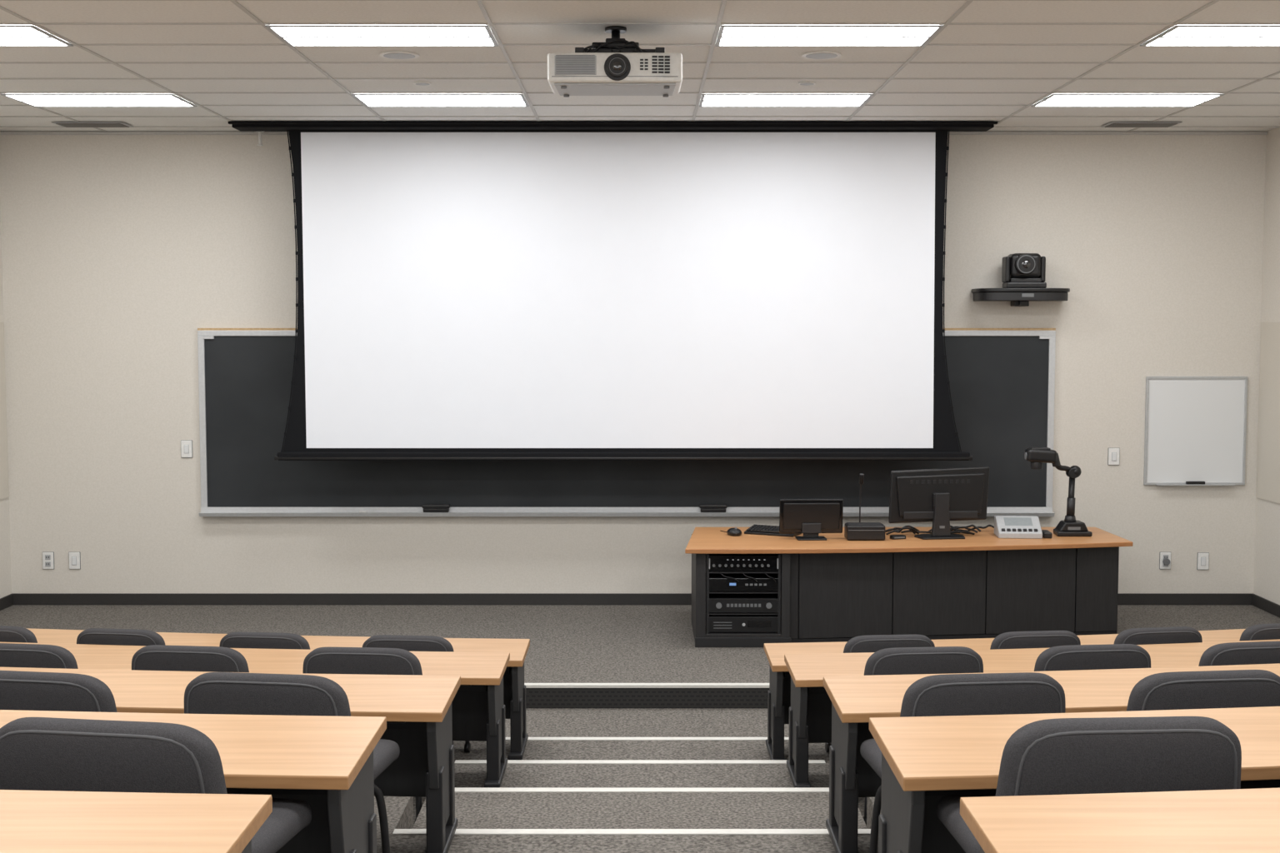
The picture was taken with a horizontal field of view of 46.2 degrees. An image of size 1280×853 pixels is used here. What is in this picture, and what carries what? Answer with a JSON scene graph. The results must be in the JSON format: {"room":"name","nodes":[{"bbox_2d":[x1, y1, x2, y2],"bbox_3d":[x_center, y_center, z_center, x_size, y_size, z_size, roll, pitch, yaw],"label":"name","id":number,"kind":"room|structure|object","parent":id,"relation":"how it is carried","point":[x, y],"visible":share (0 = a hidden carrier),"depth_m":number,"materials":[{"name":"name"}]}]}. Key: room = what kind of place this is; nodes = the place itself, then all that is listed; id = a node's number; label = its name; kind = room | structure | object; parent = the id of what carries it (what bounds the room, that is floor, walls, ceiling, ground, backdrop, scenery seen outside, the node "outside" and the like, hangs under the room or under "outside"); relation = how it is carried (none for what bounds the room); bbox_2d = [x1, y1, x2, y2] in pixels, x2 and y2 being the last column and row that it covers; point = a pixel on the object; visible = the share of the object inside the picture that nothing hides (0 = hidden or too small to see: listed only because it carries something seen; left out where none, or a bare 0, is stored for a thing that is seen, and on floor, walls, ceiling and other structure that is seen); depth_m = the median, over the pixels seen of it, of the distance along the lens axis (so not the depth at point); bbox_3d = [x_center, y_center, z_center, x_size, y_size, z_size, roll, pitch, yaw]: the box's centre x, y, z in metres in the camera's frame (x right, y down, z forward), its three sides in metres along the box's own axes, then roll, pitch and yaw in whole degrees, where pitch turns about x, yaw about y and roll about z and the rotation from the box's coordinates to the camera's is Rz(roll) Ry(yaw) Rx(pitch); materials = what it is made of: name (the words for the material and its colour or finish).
{"room":"lecture hall","nodes":[
{"label":"lecture hall","id":0,"kind":"room"},
{"bbox_2d":[0,204,11,598],"bbox_3d":[-5.575,0.165,5.023,0.150,4.500,16.000,0,4,0],"label":"wall","id":1,"kind":"structure","parent":0,"point":[5,550],"depth_m":12.97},
{"bbox_2d":[0,322,9,499],"bbox_3d":[-5.494,0.406,5.025,0.012,1.520,15.970,0,4,0],"label":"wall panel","id":2,"kind":"structure","parent":1,"relation":"attached to","point":[4,493],"depth_m":12.92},
{"bbox_2d":[0,594,13,610],"bbox_3d":[-5.490,1.612,11.668,0.020,0.100,2.900,0,4,0],"label":"baseboard","id":3,"kind":"structure","parent":1,"relation":"attached to","point":[6,602],"depth_m":12.97,"materials":[{"name":"rubber"}]},
{"bbox_2d":[374,796,413,852],"bbox_3d":[-3.245,1.927,5.782,4.784,0.600,1.967,0,4,7],"label":"floor","id":4,"kind":"structure","parent":0,"point":[399,809],"depth_m":6.25,"materials":[{"name":"carpet"}]},
{"bbox_2d":[0,670,117,712],"bbox_3d":[-1.951,1.221,5.206,0.596,0.888,0.680,1,4,9],"label":"chair","id":5,"kind":"object","parent":4,"relation":"on","point":[19,691],"visible":0.16,"depth_m":4.85,"materials":[{"name":"fabric"}]},
{"bbox_2d":[0,667,460,852],"bbox_3d":[-2.785,1.307,5.915,4.230,0.620,0.634,0,4,7],"label":"desk","id":6,"kind":"object","parent":4,"relation":"on","point":[417,709],"visible":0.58,"depth_m":5.74,"materials":[{"name":"laminate"}]},
{"bbox_2d":[184,672,399,852],"bbox_3d":[-1.188,1.223,5.180,0.596,0.888,0.680,1,4,8],"label":"chair","id":7,"kind":"object","parent":4,"relation":"on","point":[224,693],"visible":0.26,"depth_m":4.84,"materials":[{"name":"fabric"}]},
{"bbox_2d":[413,796,425,825],"bbox_3d":[-3.245,1.962,7.464,4.730,0.300,1.520,0,4,7],"label":"floor","id":8,"kind":"structure","parent":0,"point":[423,799],"depth_m":7.24,"materials":[{"name":"carpet"}]},
{"bbox_2d":[0,643,78,669],"bbox_3d":[-2.798,1.399,7.129,0.580,0.869,0.680,1,4,8],"label":"chair","id":9,"kind":"object","parent":8,"relation":"on","point":[12,655],"visible":0.12,"depth_m":6.77,"materials":[{"name":"fabric"}]},
{"bbox_2d":[131,645,249,672],"bbox_3d":[-2.015,1.402,7.085,0.580,0.869,0.680,0,4,6],"label":"chair","id":10,"kind":"object","parent":8,"relation":"on","point":[154,657],"visible":0.18,"depth_m":6.73,"materials":[{"name":"fabric"}]},
{"bbox_2d":[0,642,509,788],"bbox_3d":[-2.769,1.487,7.785,4.264,0.603,0.635,0,4,7],"label":"desk","id":11,"kind":"object","parent":8,"relation":"on","point":[477,707],"visible":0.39,"depth_m":7.68,"materials":[{"name":"laminate"}]},
{"bbox_2d":[302,646,422,823],"bbox_3d":[-1.233,1.404,7.051,0.580,0.869,0.680,0,4,5],"label":"chair","id":12,"kind":"object","parent":8,"relation":"on","point":[330,660],"visible":0.18,"depth_m":6.70,"materials":[{"name":"fabric"}]},
{"bbox_2d":[453,740,474,762],"bbox_3d":[-3.245,1.952,8.691,4.675,0.150,1.074,0,4,7],"label":"floor","id":13,"kind":"structure","parent":0,"point":[459,754],"depth_m":8.68,"materials":[{"name":"carpet"}]},
{"bbox_2d":[0,625,37,643],"bbox_3d":[-3.522,1.478,8.540,0.539,0.818,0.680,1,4,9],"label":"chair","id":14,"kind":"object","parent":13,"relation":"on","point":[7,634],"visible":0.12,"depth_m":8.18,"materials":[{"name":"fabric"}]},
{"bbox_2d":[76,628,165,645],"bbox_3d":[-2.808,1.486,8.489,0.539,0.809,0.680,1,4,8],"label":"chair","id":15,"kind":"object","parent":13,"relation":"on","point":[92,636],"visible":0.16,"depth_m":8.14,"materials":[{"name":"fabric"}]},
{"bbox_2d":[219,631,309,649],"bbox_3d":[-2.015,1.494,8.444,0.539,0.799,0.680,0,4,6],"label":"chair","id":16,"kind":"object","parent":13,"relation":"on","point":[232,640],"visible":0.19,"depth_m":8.09,"materials":[{"name":"fabric"}]},
{"bbox_2d":[26,628,529,759],"bbox_3d":[-2.754,1.563,8.794,4.295,0.612,0.636,0,4,7],"label":"desk","id":17,"kind":"object","parent":13,"relation":"on","point":[514,688],"visible":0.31,"depth_m":8.72,"materials":[{"name":"laminate"}]},
{"bbox_2d":[362,635,470,752],"bbox_3d":[-1.238,1.501,8.411,0.539,0.790,0.680,0,4,5],"label":"chair","id":18,"kind":"object","parent":13,"relation":"on","point":[410,643],"visible":0.17,"depth_m":8.06,"materials":[{"name":"fabric"}]},
{"bbox_2d":[0,135,1266,593],"bbox_3d":[-0.065,-0.390,13.079,11.170,4.500,0.150,0,4,0],"label":"wall","id":19,"kind":"structure","parent":0,"point":[117,249],"depth_m":12.98,"materials":[{"name":"paint"}]},
{"bbox_2d":[42,552,54,569],"bbox_3d":[-5.170,1.173,13.102,0.100,0.152,0.020,0,4,0],"label":"wall outlet","id":20,"kind":"object","parent":19,"relation":"attached to","point":[47,557],"visible":1,"depth_m":13.10,"materials":[{"name":"grey plastic"}]},
{"bbox_2d":[68,552,80,569],"bbox_3d":[-4.940,1.173,13.101,0.100,0.152,0.021,0,4,0],"label":"light switch","id":21,"kind":"object","parent":19,"relation":"attached to","point":[74,557],"visible":1,"depth_m":13.10,"materials":[{"name":"grey plastic"}]},
{"bbox_2d":[180,440,192,457],"bbox_3d":[-3.940,0.196,13.034,0.100,0.152,0.021,0,4,0],"label":"light switch","id":22,"kind":"object","parent":19,"relation":"attached to","point":[186,445],"visible":1,"depth_m":13.03,"materials":[{"name":"grey plastic"}]},
{"bbox_2d":[197,328,1055,516],"bbox_3d":[-0.115,-0.035,12.971,7.400,1.628,0.115,0,4,0],"label":"chalkboard","id":23,"kind":"object","parent":19,"relation":"attached to","point":[1002,383],"visible":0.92,"depth_m":13.03,"materials":[{"name":"stone"}]},
{"bbox_2d":[421,504,449,512],"bbox_3d":[-1.768,0.708,13.001,0.240,0.069,0.053,0,4,0],"label":"eraser","id":24,"kind":"object","parent":23,"relation":"on","point":[427,507],"depth_m":12.98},
{"bbox_2d":[199,507,1054,516],"bbox_3d":[-0.115,0.739,13.024,7.400,0.075,0.115,0,4,0],"label":"chalk tray","id":25,"kind":"object","parent":23,"relation":"on","point":[205,512],"depth_m":13.03,"materials":[{"name":"metal"}]},
{"bbox_2d":[699,504,727,512],"bbox_3d":[0.635,0.708,13.001,0.240,0.069,0.053,0,4,0],"label":"eraser","id":26,"kind":"object","parent":23,"relation":"on","point":[704,507],"depth_m":12.98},
{"bbox_2d":[11,593,1253,604],"bbox_3d":[-0.065,1.512,13.125,10.870,0.100,0.020,0,4,0],"label":"baseboard","id":27,"kind":"structure","parent":19,"relation":"attached to","point":[18,598],"depth_m":13.11,"materials":[{"name":"rubber"}]},
{"bbox_2d":[0,131,1268,134],"bbox_3d":[-0.065,-2.510,12.843,10.870,0.023,0.030,0,4,0],"label":"trim","id":28,"kind":"structure","parent":19,"relation":"attached to","point":[1,132],"depth_m":12.83,"materials":[{"name":"metal"}]},
{"bbox_2d":[971,288,1069,306],"bbox_3d":[3.260,-1.100,12.775,0.800,0.150,0.360,0,4,0],"label":"wall shelf","id":29,"kind":"object","parent":19,"relation":"attached to","point":[1017,297],"visible":1,"depth_m":12.62,"materials":[{"name":"black plastic"}]},
{"bbox_2d":[1001,253,1046,288],"bbox_3d":[3.260,-1.319,12.714,0.340,0.295,0.291,0,4,0],"label":"camera","id":30,"kind":"object","parent":29,"relation":"on","point":[1018,270],"visible":0.99,"depth_m":12.65,"materials":[{"name":"black plastic"}]},
{"bbox_2d":[1107,448,1119,465],"bbox_3d":[4.120,0.262,13.038,0.100,0.152,0.021,0,4,0],"label":"light switch","id":31,"kind":"object","parent":19,"relation":"attached to","point":[1113,454],"visible":1,"depth_m":13.03,"materials":[{"name":"grey plastic"}]},
{"bbox_2d":[1159,552,1170,569],"bbox_3d":[4.590,1.174,13.087,0.100,0.152,0.050,0,4,0],"label":"wall outlet","id":32,"kind":"object","parent":19,"relation":"attached to","point":[1164,557],"visible":1,"depth_m":13.10,"materials":[{"name":"grey plastic"}]},
{"bbox_2d":[1143,376,1247,485],"bbox_3d":[4.821,0.039,12.998,0.874,0.944,0.070,0,4,0],"label":"whiteboard","id":33,"kind":"object","parent":19,"relation":"attached to","point":[1195,434],"visible":1,"depth_m":13.01,"materials":[{"name":"metal"}]},
{"bbox_2d":[1155,484,1234,485],"bbox_3d":[4.821,0.506,13.017,0.674,0.010,0.042,0,4,0],"label":"tray","id":34,"kind":"object","parent":33,"relation":"on","point":[1156,484],"depth_m":13.00,"materials":[{"name":"metal"}]},
{"bbox_2d":[1196,552,1209,569],"bbox_3d":[4.920,1.178,13.101,0.100,0.152,0.021,0,4,0],"label":"light switch","id":35,"kind":"object","parent":19,"relation":"attached to","point":[1202,557],"visible":1,"depth_m":13.10,"materials":[{"name":"grey plastic"}]},
{"bbox_2d":[389,835,878,852],"bbox_3d":[0.000,1.941,5.577,1.960,0.600,0.860,0,4,0],"label":"step","id":36,"kind":"structure","parent":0,"point":[398,843],"depth_m":5.84,"materials":[{"name":"carpet"}]},
{"bbox_2d":[392,829,870,834],"bbox_3d":[0.000,1.618,5.963,1.960,0.017,0.056,0,4,0],"label":"stair nosing","id":37,"kind":"structure","parent":36,"relation":"attached to","point":[397,832],"depth_m":5.96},
{"bbox_2d":[0,0,1279,131],"bbox_3d":[-0.065,-2.035,4.947,11.170,0.100,16.150,0,4,0],"label":"ceiling","id":38,"kind":"structure","parent":0,"point":[33,11],"depth_m":9.56,"materials":[{"name":"tile"}]},
{"bbox_2d":[0,25,73,46],"bbox_3d":[-3.945,-2.219,8.528,1.224,0.011,0.591,0,4,0],"label":"recessed light","id":39,"kind":"object","parent":38,"relation":"in","point":[10,35],"visible":1,"depth_m":8.54,"materials":[{"name":"white plastic"}]},
{"bbox_2d":[51,121,133,127],"bbox_3d":[-4.500,-2.482,12.339,0.580,0.012,0.280,0,4,0],"label":"ceiling vent","id":40,"kind":"object","parent":38,"relation":"in","point":[66,124],"visible":1,"depth_m":12.27,"materials":[{"name":"grey plastic"}]},
{"bbox_2d":[0,94,196,106],"bbox_3d":[-3.945,-2.388,10.990,1.224,0.011,0.591,0,4,0],"label":"recessed light","id":41,"kind":"object","parent":38,"relation":"in","point":[34,100],"visible":1,"depth_m":10.97,"materials":[{"name":"white plastic"}]},
{"bbox_2d":[265,25,498,46],"bbox_3d":[-1.445,-2.219,8.528,1.224,0.011,0.591,0,4,0],"label":"recessed light","id":42,"kind":"object","parent":38,"relation":"in","point":[292,35],"visible":1,"depth_m":8.51,"materials":[{"name":"white plastic"}]},
{"bbox_2d":[379,50,419,59],"bbox_3d":[-1.470,-2.269,9.166,0.240,0.012,0.240,0,4,0],"label":"ceiling speaker","id":43,"kind":"object","parent":38,"relation":"in","point":[389,54],"depth_m":9.14},
{"bbox_2d":[351,94,529,106],"bbox_3d":[-1.445,-2.388,10.990,1.224,0.011,0.591,0,4,0],"label":"recessed light","id":44,"kind":"object","parent":38,"relation":"in","point":[368,100],"visible":1,"depth_m":10.97,"materials":[{"name":"white plastic"}]},
{"bbox_2d":[228,121,997,460],"bbox_3d":[-0.220,-1.099,12.404,6.240,2.778,0.300,0,4,0],"label":"projection screen","id":45,"kind":"object","parent":38,"relation":"hanging from","point":[466,291],"visible":1,"depth_m":12.45,"materials":[{"name":"fabric"}]},
{"bbox_2d":[547,25,682,97],"bbox_3d":[-0.135,-2.032,8.279,0.730,0.364,0.502,0,4,0],"label":"ceiling projector","id":46,"kind":"object","parent":38,"relation":"hanging from","point":[617,66],"depth_m":8.09,"materials":[{"name":"plastic"}]},
{"bbox_2d":[0,0,1279,131],"bbox_3d":[-0.065,-1.976,4.876,10.870,0.006,16.000,0,4,0],"label":"grid","id":47,"kind":"object","parent":38,"relation":"attached to","point":[967,2],"visible":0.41,"depth_m":9.00,"materials":[{"name":"metal"}]},
{"bbox_2d":[699,94,874,106],"bbox_3d":[1.055,-2.388,10.990,1.224,0.011,0.591,0,4,0],"label":"recessed light","id":48,"kind":"object","parent":38,"relation":"in","point":[707,100],"visible":1,"depth_m":10.97,"materials":[{"name":"white plastic"}]},
{"bbox_2d":[801,50,841,59],"bbox_3d":[1.110,-2.269,9.166,0.240,0.012,0.240,0,4,0],"label":"ceiling speaker","id":49,"kind":"object","parent":38,"relation":"in","point":[817,54],"depth_m":9.14},
{"bbox_2d":[715,25,943,46],"bbox_3d":[1.055,-2.219,8.528,1.224,0.011,0.591,0,4,0],"label":"recessed light","id":50,"kind":"object","parent":38,"relation":"in","point":[728,35],"visible":1,"depth_m":8.51,"materials":[{"name":"white plastic"}]},
{"bbox_2d":[1030,94,1224,106],"bbox_3d":[3.555,-2.388,10.990,1.224,0.011,0.591,0,4,0],"label":"recessed light","id":51,"kind":"object","parent":38,"relation":"in","point":[1053,100],"visible":1,"depth_m":10.97,"materials":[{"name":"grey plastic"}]},
{"bbox_2d":[1100,121,1181,127],"bbox_3d":[4.120,-2.482,12.339,0.580,0.012,0.280,0,4,0],"label":"ceiling vent","id":52,"kind":"object","parent":38,"relation":"in","point":[1112,124],"visible":1,"depth_m":12.27,"materials":[{"name":"grey plastic"}]},
{"bbox_2d":[1140,25,1279,46],"bbox_3d":[3.555,-2.219,8.528,1.224,0.011,0.591,0,4,0],"label":"recessed light","id":53,"kind":"object","parent":38,"relation":"in","point":[1177,35],"visible":1,"depth_m":8.52,"materials":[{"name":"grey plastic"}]},
{"bbox_2d":[0,605,1279,683],"bbox_3d":[-0.065,1.791,11.691,10.870,0.260,2.920,0,4,0],"label":"floor","id":54,"kind":"structure","parent":0,"point":[569,643],"depth_m":12.24,"materials":[{"name":"carpet"}]},
{"bbox_2d":[524,683,769,688],"bbox_3d":[-0.065,1.768,10.236,10.870,0.022,0.060,0,4,0],"label":"strip","id":55,"kind":"object","parent":54,"relation":"attached to","point":[527,685],"visible":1,"depth_m":10.21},
{"bbox_2d":[525,688,769,708],"bbox_3d":[-0.065,1.851,10.224,10.870,0.142,0.014,0,4,0],"label":"step riser","id":56,"kind":"object","parent":54,"relation":"attached to","point":[535,697],"visible":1,"depth_m":10.22,"materials":[{"name":"rubber"}]},
{"bbox_2d":[685,527,1133,647],"bbox_3d":[2.085,1.262,11.917,3.490,0.765,1.235,0,4,0],"label":"desk","id":57,"kind":"object","parent":54,"relation":"on","point":[748,590],"visible":0.96,"depth_m":11.58,"materials":[{"name":"black wood"}]},
{"bbox_2d":[720,527,741,536],"bbox_3d":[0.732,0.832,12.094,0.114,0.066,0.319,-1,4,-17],"label":"computer mouse","id":58,"kind":"object","parent":57,"relation":"on","point":[733,532],"visible":1,"depth_m":11.96,"materials":[{"name":"black plastic"}]},
{"bbox_2d":[705,602,777,614],"bbox_3d":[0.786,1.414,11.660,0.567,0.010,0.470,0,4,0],"label":"amplifier","id":59,"kind":"object","parent":57,"relation":"attached to","point":[708,612],"depth_m":11.42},
{"bbox_2d":[705,581,778,593],"bbox_3d":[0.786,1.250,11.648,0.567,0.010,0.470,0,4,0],"label":"rack-mounted receiver","id":60,"kind":"object","parent":57,"relation":"attached to","point":[708,590],"depth_m":11.40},
{"bbox_2d":[705,562,778,573],"bbox_3d":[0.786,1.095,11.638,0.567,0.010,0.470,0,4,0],"label":"audio mixer","id":61,"kind":"object","parent":57,"relation":"attached to","point":[708,570],"depth_m":11.39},
{"bbox_2d":[744,524,801,537],"bbox_3d":[1.070,0.838,12.086,0.420,0.057,0.200,2,4,26],"label":"keyboard","id":62,"kind":"object","parent":57,"relation":"on","point":[765,530],"visible":0.65,"depth_m":12.05,"materials":[{"name":"black plastic"}]},
{"bbox_2d":[779,499,843,540],"bbox_3d":[1.345,0.727,11.788,0.500,0.320,0.160,0,4,-2],"label":"panel display","id":63,"kind":"object","parent":57,"relation":"on","point":[810,517],"visible":1,"depth_m":11.76,"materials":[{"name":"black plastic"}]},
{"bbox_2d":[859,473,864,522],"bbox_3d":[1.770,0.622,12.041,0.139,0.493,0.160,0,4,0],"label":"gooseneck microphone","id":64,"kind":"object","parent":57,"relation":"on","point":[861,476],"visible":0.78,"depth_m":12.04,"materials":[{"name":"black plastic"}]},
{"bbox_2d":[844,522,885,540],"bbox_3d":[1.765,0.825,11.778,0.300,0.126,0.172,0,4,0],"label":"control box","id":65,"kind":"object","parent":57,"relation":"on","point":[852,531],"visible":1,"depth_m":11.70,"materials":[{"name":"black plastic"}]},
{"bbox_2d":[685,527,1132,549],"bbox_3d":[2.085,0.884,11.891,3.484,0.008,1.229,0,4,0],"label":"countertop","id":66,"kind":"structure","parent":57,"relation":"on","point":[711,538],"depth_m":11.70,"materials":[{"name":"laminate"}]},
{"bbox_2d":[888,466,989,539],"bbox_3d":[2.376,0.601,11.869,0.814,0.560,0.220,0,4,-6],"label":"desktop monitor","id":67,"kind":"object","parent":57,"relation":"on","point":[940,497],"visible":1,"depth_m":11.85,"materials":[{"name":"black plastic"}]},
{"bbox_2d":[885,525,994,534],"bbox_3d":[2.441,0.833,12.131,0.971,0.063,0.278,0,4,0],"label":"cable bundle","id":68,"kind":"object","parent":57,"relation":"on","point":[953,529],"visible":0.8,"depth_m":12.11,"materials":[{"name":"black plastic"}]},
{"bbox_2d":[994,515,1052,539],"bbox_3d":[3.050,0.799,11.940,0.420,0.155,0.260,0,4,5],"label":"console","id":69,"kind":"object","parent":57,"relation":"on","point":[1005,527],"visible":1,"depth_m":11.88,"materials":[{"name":"grey plastic"}]},
{"bbox_2d":[1024,447,1092,536],"bbox_3d":[3.334,0.518,12.009,0.529,0.706,0.210,0,4,0],"label":"camera","id":70,"kind":"object","parent":57,"relation":"on","point":[1069,527],"visible":1,"depth_m":11.95,"materials":[{"name":"black plastic"}]},
{"bbox_2d":[412,792,867,829],"bbox_3d":[0.000,1.952,6.514,1.960,0.450,1.010,0,4,0],"label":"step","id":71,"kind":"structure","parent":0,"point":[472,810],"depth_m":6.70,"materials":[{"name":"carpet"}]},
{"bbox_2d":[455,788,829,792],"bbox_3d":[0.000,1.698,6.981,1.960,0.017,0.056,0,4,0],"label":"strip","id":72,"kind":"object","parent":71,"relation":"attached to","point":[457,790],"depth_m":6.97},
{"bbox_2d":[467,740,812,759],"bbox_3d":[0.000,1.968,8.465,1.960,0.150,0.980,0,4,0],"label":"step","id":73,"kind":"structure","parent":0,"point":[534,750],"depth_m":8.68,"materials":[{"name":"carpet"}]},
{"bbox_2d":[505,737,788,740],"bbox_3d":[0.000,1.865,8.927,1.960,0.017,0.056,0,4,0],"label":"strip","id":74,"kind":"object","parent":73,"relation":"attached to","point":[507,738],"depth_m":8.91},
{"bbox_2d":[454,764,829,788],"bbox_3d":[0.000,1.960,7.497,1.960,0.300,0.950,0,4,0],"label":"step","id":75,"kind":"structure","parent":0,"point":[467,776],"depth_m":7.70,"materials":[{"name":"carpet"}]},
{"bbox_2d":[454,760,825,764],"bbox_3d":[0.000,1.782,7.939,1.960,0.017,0.056,0,4,0],"label":"stair nosing","id":76,"kind":"structure","parent":75,"relation":"attached to","point":[457,762],"depth_m":7.93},
{"bbox_2d":[505,708,789,737],"bbox_3d":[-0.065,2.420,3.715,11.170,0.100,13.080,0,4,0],"label":"stair step","id":77,"kind":"structure","parent":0,"point":[541,722],"depth_m":9.84,"materials":[{"name":"carpet"}]},
{"bbox_2d":[808,743,829,762],"bbox_3d":[3.183,1.947,8.776,4.617,0.150,1.081,-1,4,-10],"label":"floor","id":78,"kind":"structure","parent":0,"point":[817,752],"depth_m":8.66,"materials":[{"name":"carpet"}]},
{"bbox_2d":[825,635,934,752],"bbox_3d":[1.332,1.500,8.422,0.539,0.790,0.680,0,4,-5],"label":"chair","id":79,"kind":"object","parent":78,"relation":"on","point":[873,643],"visible":0.17,"depth_m":8.07,"materials":[{"name":"fabric"}]},
{"bbox_2d":[764,629,1245,759],"bbox_3d":[2.741,1.567,8.747,4.171,0.612,0.643,-1,4,-9],"label":"desk","id":80,"kind":"object","parent":78,"relation":"on","point":[779,692],"visible":0.22,"depth_m":8.61,"materials":[{"name":"laminate"}]},
{"bbox_2d":[990,630,1080,649],"bbox_3d":[2.134,1.491,8.475,0.539,0.800,0.680,0,4,-7],"label":"chair","id":81,"kind":"object","parent":78,"relation":"on","point":[1039,639],"visible":0.12,"depth_m":8.12,"materials":[{"name":"fabric"}]},
{"bbox_2d":[1114,626,1202,644],"bbox_3d":[2.818,1.483,8.532,0.539,0.808,0.680,-1,4,-8],"label":"chair","id":82,"kind":"object","parent":78,"relation":"on","point":[1150,636],"visible":0.19,"depth_m":8.18,"materials":[{"name":"fabric"}]},
{"bbox_2d":[1239,623,1279,641],"bbox_3d":[3.531,1.474,8.604,0.539,0.817,0.680,-1,4,-9],"label":"chair","id":83,"kind":"object","parent":78,"relation":"on","point":[1261,632],"visible":0.11,"depth_m":8.24,"materials":[{"name":"fabric"}]},
{"bbox_2d":[825,762,864,818],"bbox_3d":[3.183,1.956,7.549,4.691,0.300,1.525,-1,4,-10],"label":"floor","id":84,"kind":"structure","parent":0,"point":[861,800],"depth_m":7.26,"materials":[{"name":"carpet"}]},
{"bbox_2d":[863,646,983,825],"bbox_3d":[1.262,1.404,7.058,0.580,0.869,0.680,0,4,-5],"label":"chair","id":85,"kind":"object","parent":84,"relation":"on","point":[937,660],"visible":0.16,"depth_m":6.71,"materials":[{"name":"fabric"}]},
{"bbox_2d":[784,639,1279,788],"bbox_3d":[2.756,1.485,7.816,4.140,0.603,0.642,-1,4,-9],"label":"desk","id":86,"kind":"object","parent":84,"relation":"on","point":[810,710],"visible":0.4,"depth_m":7.64,"materials":[{"name":"laminate"}]},
{"bbox_2d":[1034,644,1150,671],"bbox_3d":[2.035,1.400,7.108,0.580,0.869,0.680,0,4,-6],"label":"chair","id":87,"kind":"object","parent":84,"relation":"on","point":[1076,657],"visible":0.09,"depth_m":6.76,"materials":[{"name":"fabric"}]},
{"bbox_2d":[1198,641,1279,666],"bbox_3d":[2.798,1.396,7.171,0.580,0.869,0.680,-1,4,-8],"label":"chair","id":88,"kind":"object","parent":84,"relation":"on","point":[1254,652],"visible":0.16,"depth_m":6.81,"materials":[{"name":"fabric"}]},
{"bbox_2d":[866,797,880,829],"bbox_3d":[3.183,1.921,5.867,4.766,0.600,1.969,-1,4,-10],"label":"floor","id":89,"kind":"structure","parent":0,"point":[870,801],"depth_m":6.40,"materials":[{"name":"carpet"}]},
{"bbox_2d":[860,672,1065,852],"bbox_3d":[1.101,1.223,5.181,0.580,0.888,0.680,0,4,-5],"label":"chair","id":90,"kind":"object","parent":89,"relation":"on","point":[1021,692],"visible":0.29,"depth_m":4.83,"materials":[{"name":"fabric"}]},
{"bbox_2d":[823,663,1279,852],"bbox_3d":[2.745,1.302,5.982,4.164,0.620,0.642,-1,4,-9],"label":"desk","id":91,"kind":"object","parent":89,"relation":"on","point":[855,700],"visible":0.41,"depth_m":5.72,"materials":[{"name":"laminate"}]},
{"bbox_2d":[1126,670,1279,711],"bbox_3d":[1.844,1.220,5.218,0.580,0.888,0.680,0,4,-7],"label":"chair","id":92,"kind":"object","parent":89,"relation":"on","point":[1234,688],"visible":0.16,"depth_m":4.87,"materials":[{"name":"fabric"}]},
{"bbox_2d":[1253,127,1279,604],"bbox_3d":[5.445,0.165,5.023,0.150,4.500,16.000,0,4,0],"label":"wall","id":93,"kind":"structure","parent":0,"point":[1267,554],"depth_m":12.78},
{"bbox_2d":[1251,594,1279,618],"bbox_3d":[5.360,1.612,11.668,0.020,0.100,2.900,0,4,0],"label":"baseboard","id":94,"kind":"structure","parent":93,"relation":"attached to","point":[1269,607],"depth_m":12.81,"materials":[{"name":"rubber"}]},
{"bbox_2d":[1255,322,1279,504],"bbox_3d":[5.364,0.406,5.025,0.012,1.520,15.970,0,4,0],"label":"wall panel","id":95,"kind":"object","parent":93,"relation":"attached to","point":[1268,438],"depth_m":12.77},
{"bbox_3d":[-3.240,1.888,4.166,4.520,0.900,1.953,0,4,0],"label":"floor","id":96,"kind":"structure","parent":0,"visible":0},
{"bbox_2d":[0,717,312,852],"bbox_3d":[-1.162,1.051,3.644,0.580,0.843,0.680,1,4,9],"label":"chair","id":97,"kind":"object","parent":96,"relation":"on","point":[37,753],"visible":0.53,"depth_m":3.30,"materials":[{"name":"fabric"}]},
{"bbox_2d":[0,710,386,852],"bbox_3d":[-2.793,1.135,4.258,4.214,0.590,0.634,0,4,7],"label":"desk","id":98,"kind":"object","parent":96,"relation":"on","point":[324,762],"visible":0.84,"depth_m":4.07,"materials":[{"name":"laminate"}]},
{"bbox_3d":[-3.240,2.069,0.445,4.520,1.050,6.603,0,4,0],"label":"floor","id":99,"kind":"structure","parent":0,"visible":0},
{"bbox_2d":[0,790,272,852],"bbox_3d":[-2.797,1.056,2.949,4.205,0.627,0.633,0,4,7],"label":"desk","id":100,"kind":"object","parent":99,"relation":"on","point":[32,822],"visible":1,"depth_m":2.84,"materials":[{"name":"laminate"}]},
{"bbox_3d":[3.175,1.882,4.258,4.390,0.900,2.137,0,4,0],"label":"floor","id":101,"kind":"structure","parent":0,"visible":0},
{"bbox_2d":[869,706,1279,852],"bbox_3d":[2.710,1.130,4.333,4.236,0.590,0.645,-1,4,-9],"label":"desk","id":102,"kind":"object","parent":101,"relation":"on","point":[926,760],"visible":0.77,"depth_m":4.08,"materials":[{"name":"laminate"}]},
{"bbox_2d":[936,716,1241,852],"bbox_3d":[1.066,1.048,3.645,0.580,0.849,0.680,0,4,-4],"label":"chair","id":103,"kind":"object","parent":101,"relation":"on","point":[1152,754],"visible":0.44,"depth_m":3.30,"materials":[{"name":"fabric"}]},
{"bbox_3d":[3.175,2.063,0.536,4.390,1.050,6.787,0,4,0],"label":"floor","id":104,"kind":"structure","parent":0,"visible":0},
{"bbox_2d":[960,788,1279,852],"bbox_3d":[2.701,1.052,3.027,4.255,0.625,0.646,-1,4,-9],"label":"desk","id":105,"kind":"object","parent":104,"relation":"on","point":[1237,821],"visible":1,"depth_m":2.85,"materials":[{"name":"laminate"}]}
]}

